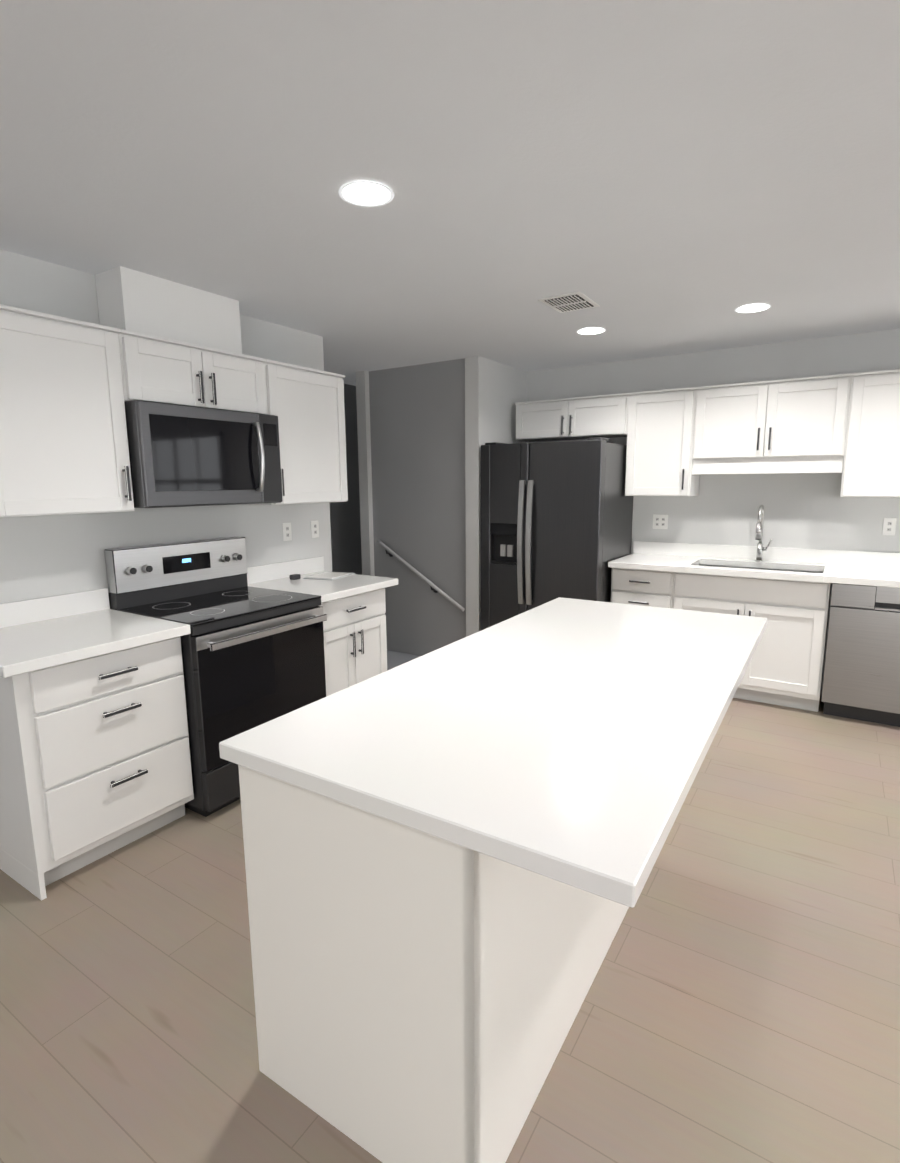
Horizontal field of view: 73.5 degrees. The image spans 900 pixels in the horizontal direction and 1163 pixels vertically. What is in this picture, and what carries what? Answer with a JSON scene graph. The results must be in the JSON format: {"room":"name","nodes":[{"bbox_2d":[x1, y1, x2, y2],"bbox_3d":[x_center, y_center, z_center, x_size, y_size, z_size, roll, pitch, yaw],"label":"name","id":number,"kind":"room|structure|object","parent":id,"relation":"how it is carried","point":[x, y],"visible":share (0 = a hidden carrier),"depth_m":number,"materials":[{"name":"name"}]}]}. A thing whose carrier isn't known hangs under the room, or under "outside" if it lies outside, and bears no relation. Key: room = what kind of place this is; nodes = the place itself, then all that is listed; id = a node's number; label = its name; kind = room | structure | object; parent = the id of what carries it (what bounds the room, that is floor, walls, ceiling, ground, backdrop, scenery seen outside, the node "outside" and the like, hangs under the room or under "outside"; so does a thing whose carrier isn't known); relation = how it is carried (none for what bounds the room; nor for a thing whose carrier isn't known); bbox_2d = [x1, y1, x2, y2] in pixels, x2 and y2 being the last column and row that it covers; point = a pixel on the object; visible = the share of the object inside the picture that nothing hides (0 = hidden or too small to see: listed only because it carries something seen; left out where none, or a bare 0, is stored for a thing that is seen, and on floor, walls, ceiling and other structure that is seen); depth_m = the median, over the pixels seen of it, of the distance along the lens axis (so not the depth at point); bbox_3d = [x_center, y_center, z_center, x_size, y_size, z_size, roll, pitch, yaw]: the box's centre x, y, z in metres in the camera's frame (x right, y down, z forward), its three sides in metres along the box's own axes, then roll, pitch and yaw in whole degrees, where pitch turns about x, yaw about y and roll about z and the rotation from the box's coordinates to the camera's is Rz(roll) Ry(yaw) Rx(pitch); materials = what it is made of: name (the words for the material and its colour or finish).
{"room":"kitchen","nodes":[
{"label":"kitchen","id":0,"kind":"room"},
{"bbox_2d":[0,249,331,603],"bbox_3d":[-1.505,-0.227,3.179,0.120,2.440,2.350,6,11,32],"label":"wall","id":1,"kind":"structure","parent":0,"point":[46,556],"depth_m":2.85,"materials":[{"name":"paint"}]},
{"bbox_2d":[0,304,133,516],"bbox_3d":[-1.664,-0.651,2.413,0.360,0.759,0.608,6,11,32],"label":"upper cabinet","id":2,"kind":"object","parent":1,"relation":"attached to","point":[64,447],"visible":1,"depth_m":2.37,"materials":[{"name":"white wood"}]},
{"bbox_2d":[95,266,241,353],"bbox_3d":[-1.349,-1.278,2.953,0.207,0.292,0.620,6,11,32],"label":"enclosure","id":3,"kind":"object","parent":1,"relation":"attached to","point":[128,299],"visible":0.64,"depth_m":2.81,"materials":[{"name":"white paint"}]},
{"bbox_2d":[118,329,266,413],"bbox_3d":[-1.294,-0.981,2.942,0.360,0.286,0.763,6,11,32],"label":"upper cabinet","id":4,"kind":"object","parent":1,"relation":"attached to","point":[160,369],"visible":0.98,"depth_m":2.81,"materials":[{"name":"white wood"}]},
{"bbox_2d":[124,400,281,507],"bbox_3d":[-1.246,-0.609,2.975,0.465,0.455,0.758,6,11,32],"label":"microwave","id":5,"kind":"object","parent":4,"relation":"attached to","point":[182,455],"visible":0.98,"depth_m":2.80,"materials":[{"name":"silver metal"}]},
{"bbox_2d":[282,522,291,540],"bbox_3d":[-1.025,-0.313,3.798,0.007,0.114,0.070,6,11,32],"label":"electrical outlet","id":6,"kind":"object","parent":1,"relation":"attached to","point":[287,534],"visible":1,"depth_m":3.79,"materials":[{"name":"white plastic"}]},
{"bbox_2d":[243,359,347,504],"bbox_3d":[-0.921,-0.844,3.547,0.360,0.759,0.602,6,11,32],"label":"upper cabinet","id":7,"kind":"object","parent":1,"relation":"attached to","point":[305,405],"visible":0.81,"depth_m":3.46,"materials":[{"name":"white wood"}]},
{"bbox_2d":[311,520,318,537],"bbox_3d":[-0.895,-0.346,3.997,0.007,0.114,0.070,6,11,32],"label":"electrical outlet","id":8,"kind":"object","parent":1,"relation":"attached to","point":[314,529],"visible":1,"depth_m":3.99,"materials":[{"name":"white plastic"}]},
{"bbox_2d":[330,384,361,574],"bbox_3d":[-1.479,-0.587,5.365,0.120,2.440,5.500,6,11,32],"label":"wall","id":9,"kind":"structure","parent":0,"point":[345,525],"depth_m":5.96,"materials":[{"name":"paint"}]},
{"bbox_2d":[387,650,420,670],"bbox_3d":[-3.994,0.895,4.186,5.200,0.060,10.600,6,11,32],"label":"floor carpet","id":10,"kind":"object","parent":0,"point":[395,659],"depth_m":5.21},
{"bbox_2d":[356,358,465,655],"bbox_3d":[-0.080,-0.618,5.481,1.080,2.440,0.980,6,11,32],"label":"wall","id":11,"kind":"structure","parent":0,"point":[411,437],"depth_m":5.09,"materials":[{"name":"paint"}]},
{"bbox_2d":[377,540,464,611],"bbox_3d":[-0.241,-0.063,5.102,0.889,0.546,0.090,6,11,32],"label":"stair handrail","id":12,"kind":"object","parent":11,"relation":"attached to","point":[435,589],"visible":1,"depth_m":5.07,"materials":[{"name":"grey paint"}]},
{"bbox_2d":[0,690,899,1162],"bbox_3d":[1.549,1.431,0.644,8.000,0.060,10.600,6,11,32],"label":"floor","id":13,"kind":"structure","parent":0,"point":[740,1004],"depth_m":1.78,"materials":[{"name":"brown wood"}]},
{"bbox_2d":[0,636,193,900],"bbox_3d":[-1.548,0.671,2.542,0.630,0.875,0.635,6,11,32],"label":"base cabinet","id":14,"kind":"object","parent":13,"relation":"on","point":[95,760],"visible":0.88,"depth_m":2.31,"materials":[{"name":"white wood"}]},
{"bbox_2d":[0,588,190,677],"bbox_3d":[-1.556,0.175,2.434,0.652,0.140,0.687,6,11,32],"label":"countertop","id":15,"kind":"structure","parent":14,"relation":"on","point":[43,632],"depth_m":2.47,"materials":[{"name":"white stone"}]},
{"bbox_2d":[104,537,326,816],"bbox_3d":[-1.124,0.416,3.069,0.722,1.200,0.756,6,11,32],"label":"range","id":16,"kind":"object","parent":13,"relation":"on","point":[252,657],"visible":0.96,"depth_m":2.88,"materials":[{"name":"black metal"}]},
{"bbox_2d":[320,588,386,696],"bbox_3d":[-0.791,0.475,3.697,0.630,0.875,0.615,6,11,32],"label":"base cabinet","id":17,"kind":"object","parent":13,"relation":"on","point":[355,640],"visible":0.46,"depth_m":3.51,"materials":[{"name":"white wood"}]},
{"bbox_2d":[247,556,397,602],"bbox_3d":[-0.773,-0.028,3.629,0.652,0.140,0.667,6,11,32],"label":"countertop","id":18,"kind":"structure","parent":17,"relation":"on","point":[274,576],"depth_m":3.62,"materials":[{"name":"white stone"}]},
{"bbox_2d":[290,574,300,579],"bbox_3d":[-0.958,-0.029,3.730,0.040,0.030,0.060,6,11,32],"label":"bracket","id":19,"kind":"object","parent":18,"relation":"on","point":[295,576],"visible":1,"depth_m":3.71,"materials":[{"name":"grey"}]},
{"bbox_2d":[303,572,354,579],"bbox_3d":[-0.765,-0.038,3.843,0.210,0.008,0.280,3,10,21],"label":"papers","id":20,"kind":"object","parent":18,"relation":"on","point":[329,575],"visible":0.98,"depth_m":3.81,"materials":[{"name":"grey paper"}]},
{"bbox_2d":[238,765,628,1162],"bbox_3d":[0.302,0.721,2.146,0.643,0.875,1.978,5,11,32],"label":"kitchen island","id":21,"kind":"object","parent":13,"relation":"on","point":[419,996],"visible":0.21,"depth_m":1.31,"materials":[{"name":"white wood"}]},
{"bbox_2d":[219,597,766,907],"bbox_3d":[0.414,0.282,1.988,0.950,0.040,2.040,5,11,32],"label":"island countertop","id":22,"kind":"structure","parent":21,"relation":"on","point":[568,741],"depth_m":1.40,"materials":[{"name":"white stone"}]},
{"bbox_2d":[481,437,632,629],"bbox_3d":[0.846,-0.194,4.837,0.960,1.798,0.882,6,11,32],"label":"refrigerator","id":23,"kind":"object","parent":13,"relation":"on","point":[556,519],"visible":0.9,"depth_m":4.46,"materials":[{"name":"black metal"}]},
{"bbox_2d":[610,568,673,608],"bbox_3d":[1.532,0.299,4.644,0.445,0.875,0.630,6,11,32],"label":"drawers","id":24,"kind":"object","parent":13,"relation":"on","point":[651,588],"visible":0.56,"depth_m":4.35,"materials":[{"name":"white wood"}]},
{"bbox_2d":[672,572,830,711],"bbox_3d":[2.112,0.355,4.273,0.933,0.875,0.630,6,11,32],"label":"base cabinet","id":25,"kind":"object","parent":13,"relation":"on","point":[785,666],"visible":0.62,"depth_m":3.94,"materials":[{"name":"white wood"}]},
{"bbox_2d":[608,541,899,587],"bbox_3d":[2.382,-0.117,4.003,2.498,0.140,0.652,6,11,32],"label":"countertop","id":26,"kind":"structure","parent":25,"relation":"on","point":[872,568],"depth_m":4.22,"materials":[{"name":"white stone"}]},
{"bbox_2d":[698,564,822,572],"bbox_3d":[2.117,0.017,4.189,0.824,0.178,0.419,6,11,32],"label":"sink basin","id":27,"kind":"object","parent":26,"relation":"in","point":[761,568],"depth_m":4.33,"materials":[{"name":"silver metal"}]},
{"bbox_2d":[754,505,771,561],"bbox_3d":[2.219,-0.338,4.270,0.106,0.411,0.220,6,11,32],"label":"faucet","id":28,"kind":"object","parent":26,"relation":"on","point":[759,534],"visible":1,"depth_m":4.32,"materials":[{"name":"silver metal"}]},
{"bbox_2d":[821,583,899,726],"bbox_3d":[2.761,0.421,3.854,0.604,0.871,0.585,6,11,32],"label":"dishwasher","id":29,"kind":"object","parent":13,"relation":"on","point":[861,676],"visible":0.9,"depth_m":3.67,"materials":[{"name":"silver metal"}]},
{"bbox_2d":[0,0,899,385],"bbox_3d":[-0.655,-1.256,1.632,13.200,0.080,10.600,6,11,32],"label":"ceiling","id":30,"kind":"structure","parent":0,"point":[654,178],"depth_m":1.81,"materials":[{"name":"paint"}]},
{"bbox_2d":[339,181,393,206],"bbox_3d":[-0.275,-1.274,1.983,0.180,0.004,0.180,6,11,32],"label":"recessed light","id":31,"kind":"object","parent":30,"relation":"in","point":[366,194],"visible":1,"depth_m":1.98,"materials":[{"name":"white plastic"}]},
{"bbox_2d":[538,291,599,312],"bbox_3d":[0.637,-1.480,3.211,0.230,0.011,0.300,6,11,32],"label":"ceiling vent","id":32,"kind":"object","parent":30,"relation":"in","point":[569,302],"visible":0.98,"depth_m":3.19,"materials":[{"name":"white plastic"}]},
{"bbox_2d":[577,328,605,334],"bbox_3d":[0.894,-1.587,3.821,0.180,0.004,0.180,6,11,32],"label":"recessed light","id":33,"kind":"object","parent":30,"relation":"in","point":[588,331],"visible":0.96,"depth_m":3.83,"materials":[{"name":"white plastic"}]},
{"bbox_2d":[735,304,770,312],"bbox_3d":[1.678,-1.515,3.344,0.180,0.004,0.180,6,11,32],"label":"recessed light","id":34,"kind":"object","parent":30,"relation":"in","point":[752,308],"visible":1,"depth_m":3.34,"materials":[{"name":"white plastic"}]},
{"bbox_2d":[465,356,526,636],"bbox_3d":[0.400,-0.563,5.122,0.120,2.440,0.830,6,11,32],"label":"wall","id":35,"kind":"structure","parent":0,"point":[495,391],"depth_m":4.79,"materials":[{"name":"paint"}]},
{"bbox_2d":[526,329,899,689],"bbox_3d":[3.787,-0.324,3.499,7.590,2.440,0.150,6,11,32],"label":"wall","id":36,"kind":"structure","parent":0,"point":[810,510],"depth_m":4.37,"materials":[{"name":"paint"}]},
{"bbox_2d":[515,393,628,441],"bbox_3d":[1.008,-1.312,4.876,0.934,0.299,0.360,6,11,32],"label":"upper cabinet","id":37,"kind":"object","parent":36,"relation":"attached to","point":[586,417],"visible":0.96,"depth_m":4.74,"materials":[{"name":"white wood"}]},
{"bbox_2d":[653,514,667,528],"bbox_3d":[1.673,-0.475,4.799,0.116,0.114,0.007,6,11,32],"label":"outlet","id":38,"kind":"object","parent":36,"relation":"attached to","point":[660,521],"visible":1,"depth_m":4.80,"materials":[{"name":"white plastic"}]},
{"bbox_2d":[625,387,699,495],"bbox_3d":[1.603,-1.028,4.535,0.475,0.759,0.360,6,11,32],"label":"upper cabinet","id":39,"kind":"object","parent":36,"relation":"attached to","point":[660,436],"visible":0.98,"depth_m":4.41,"materials":[{"name":"white wood"}]},
{"bbox_2d":[692,373,851,474],"bbox_3d":[2.186,-1.048,4.149,0.913,0.604,0.360,6,11,32],"label":"upper cabinet","id":40,"kind":"object","parent":36,"relation":"attached to","point":[795,425],"visible":1,"depth_m":4.01,"materials":[{"name":"white wood"}]},
{"bbox_2d":[840,369,899,496],"bbox_3d":[2.999,-0.893,3.643,1.020,0.759,0.360,6,11,32],"label":"upper cabinet","id":41,"kind":"object","parent":36,"relation":"attached to","point":[871,465],"visible":1,"depth_m":3.73,"materials":[{"name":"white wood"}]},
{"bbox_2d":[882,518,896,534],"bbox_3d":[2.916,-0.364,4.003,0.070,0.114,0.007,6,11,32],"label":"outlet","id":42,"kind":"object","parent":36,"relation":"attached to","point":[889,526],"visible":1,"depth_m":4.00,"materials":[{"name":"white plastic"}]}
]}

